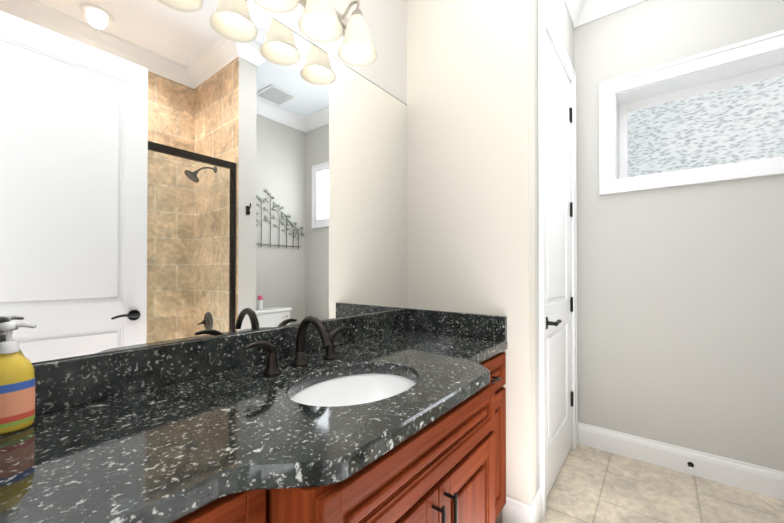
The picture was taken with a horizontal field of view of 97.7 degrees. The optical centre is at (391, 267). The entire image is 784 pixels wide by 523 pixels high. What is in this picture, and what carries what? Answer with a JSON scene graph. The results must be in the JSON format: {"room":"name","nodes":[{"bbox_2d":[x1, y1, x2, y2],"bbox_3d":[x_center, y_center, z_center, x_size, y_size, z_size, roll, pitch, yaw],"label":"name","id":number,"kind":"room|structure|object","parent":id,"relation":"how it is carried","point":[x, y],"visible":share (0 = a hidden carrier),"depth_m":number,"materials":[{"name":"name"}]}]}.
{"room":"bathroom","nodes":[
{"label":"bathroom","id":0,"kind":"room"},
{"bbox_2d":[32,0,407,363],"bbox_3d":[-0.091,-0.300,1.807,0.100,3.000,3.120,0,-1,38],"label":"wall","id":1,"kind":"structure","parent":0,"point":[387,20],"depth_m":1.79,"materials":[{"name":"grey paint"}]},
{"bbox_2d":[0,0,407,362],"bbox_3d":[-0.428,-0.353,1.284,0.006,1.148,1.676,0,-1,38],"label":"mirror","id":2,"kind":"object","parent":1,"relation":"attached to","point":[171,171],"visible":1,"depth_m":1.03,"materials":[{"name":"silver mirror"}]},
{"bbox_2d":[32,308,407,415],"bbox_3d":[-0.421,0.279,1.273,0.026,0.113,1.676,0,-1,38],"label":"backsplash","id":3,"kind":"structure","parent":1,"relation":"attached to","point":[63,383],"depth_m":0.94,"materials":[{"name":"black stone"}]},
{"bbox_2d":[253,0,376,65],"bbox_3d":[-0.349,-1.017,1.221,0.216,0.238,0.800,0,-1,38],"label":"sconce","id":4,"kind":"object","parent":1,"relation":"attached to","point":[323,21],"visible":1,"depth_m":1.35,"materials":[{"name":"white glass"}]},
{"bbox_2d":[408,0,495,520],"bbox_3d":[0.327,-0.300,1.823,0.540,3.000,0.100,0,-1,38],"label":"wall","id":5,"kind":"structure","parent":0,"point":[452,113],"depth_m":1.78,"materials":[{"name":"grey paint"}]},
{"bbox_2d":[408,308,506,339],"bbox_3d":[0.312,0.283,1.748,0.544,0.113,0.026,0,-1,38],"label":"backsplash","id":6,"kind":"structure","parent":5,"relation":"attached to","point":[487,327],"depth_m":1.71,"materials":[{"name":"black stone"}]},
{"bbox_2d":[492,0,579,522],"bbox_3d":[0.897,-0.298,1.994,0.150,3.000,1.070,0,-1,38],"label":"wall","id":7,"kind":"structure","parent":0,"point":[514,22],"depth_m":1.59,"materials":[{"name":"grey paint"}]},
{"bbox_2d":[538,0,577,517],"bbox_3d":[0.941,-0.057,2.022,0.123,2.517,0.854,0,-1,38],"label":"door frame","id":8,"kind":"structure","parent":7,"relation":"attached to","point":[546,23],"depth_m":1.69,"materials":[{"name":"white wood"}]},
{"bbox_2d":[545,31,572,497],"bbox_3d":[0.982,-0.027,1.994,0.098,2.433,0.721,0,-1,38],"label":"closet door","id":9,"kind":"structure","parent":7,"relation":"in","point":[558,215],"depth_m":2.00,"materials":[{"name":"white wood"}]},
{"bbox_2d":[564,0,589,21],"bbox_3d":[0.916,-1.737,1.855,0.106,0.125,1.066,0,-1,38],"label":"crown molding","id":10,"kind":"structure","parent":7,"relation":"attached to","point":[581,12],"depth_m":2.27,"materials":[{"name":"white"}]},
{"bbox_2d":[495,444,783,522],"bbox_3d":[0.488,1.220,0.584,2.500,0.060,4.320,0,-1,38],"label":"floor","id":11,"kind":"structure","parent":0,"point":[592,485],"depth_m":1.79,"materials":[{"name":"tile"}]},
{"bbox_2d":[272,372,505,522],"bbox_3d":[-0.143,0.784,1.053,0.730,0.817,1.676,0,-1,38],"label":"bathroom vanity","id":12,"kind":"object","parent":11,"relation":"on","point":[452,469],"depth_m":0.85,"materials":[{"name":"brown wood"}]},
{"bbox_2d":[0,328,507,522],"bbox_3d":[-0.156,0.354,1.066,0.698,0.040,1.676,0,-1,38],"label":"countertop","id":13,"kind":"structure","parent":12,"relation":"on","point":[230,446],"depth_m":0.66,"materials":[{"name":"black stone"}]},
{"bbox_2d":[0,322,35,434],"bbox_3d":[-0.779,0.220,0.697,0.052,0.220,0.075,0,-1,38],"label":"soap dispenser","id":14,"kind":"object","parent":13,"relation":"on","point":[17,392],"visible":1,"depth_m":0.69,"materials":[{"name":"yellow plastic"}]},
{"bbox_2d":[240,316,351,375],"bbox_3d":[-0.269,0.248,1.149,0.179,0.173,0.430,0,-1,38],"label":"faucet","id":15,"kind":"object","parent":13,"relation":"on","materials":[{"name":"black metal"}]},
{"bbox_2d":[284,364,423,415],"bbox_3d":[-0.104,0.458,1.019,0.363,0.192,0.472,0,-1,38],"label":"sink","id":16,"kind":"object","parent":13,"relation":"in","point":[341,392],"depth_m":1.18,"materials":[{"name":"white ceramic"}]},
{"bbox_2d":[580,0,783,471],"bbox_3d":[1.723,-0.297,2.201,2.280,3.000,0.270,0,-1,38],"label":"wall","id":17,"kind":"structure","parent":0,"point":[680,316],"depth_m":2.03,"materials":[{"name":"grey paint"}]},
{"bbox_2d":[572,0,645,27],"bbox_3d":[1.880,-1.737,1.852,1.630,0.125,0.106,0,-1,38],"label":"crown molding","id":18,"kind":"structure","parent":17,"relation":"attached to","point":[599,9],"depth_m":2.25,"materials":[{"name":"white"}]},
{"bbox_2d":[578,422,783,499],"bbox_3d":[1.900,1.130,1.855,1.630,0.142,0.040,0,-1,38],"label":"baseboard","id":19,"kind":"structure","parent":17,"relation":"attached to","point":[766,481],"depth_m":2.00,"materials":[{"name":"white wood"}]},
{"bbox_2d":[687,462,693,471],"bbox_3d":[1.710,1.141,1.960,0.028,0.027,0.076,0,-1,38],"label":"doorstop","id":20,"kind":"object","parent":17,"relation":"attached to","point":[691,465],"visible":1,"depth_m":1.97,"materials":[{"name":"black rubber"}]},
{"bbox_2d":[599,30,783,194],"bbox_3d":[1.968,-0.857,1.959,1.326,0.743,0.238,0,-1,38],"label":"window","id":21,"kind":"structure","parent":17,"relation":"in","point":[738,118],"depth_m":2.09,"materials":[{"name":"white glass"}]}
]}

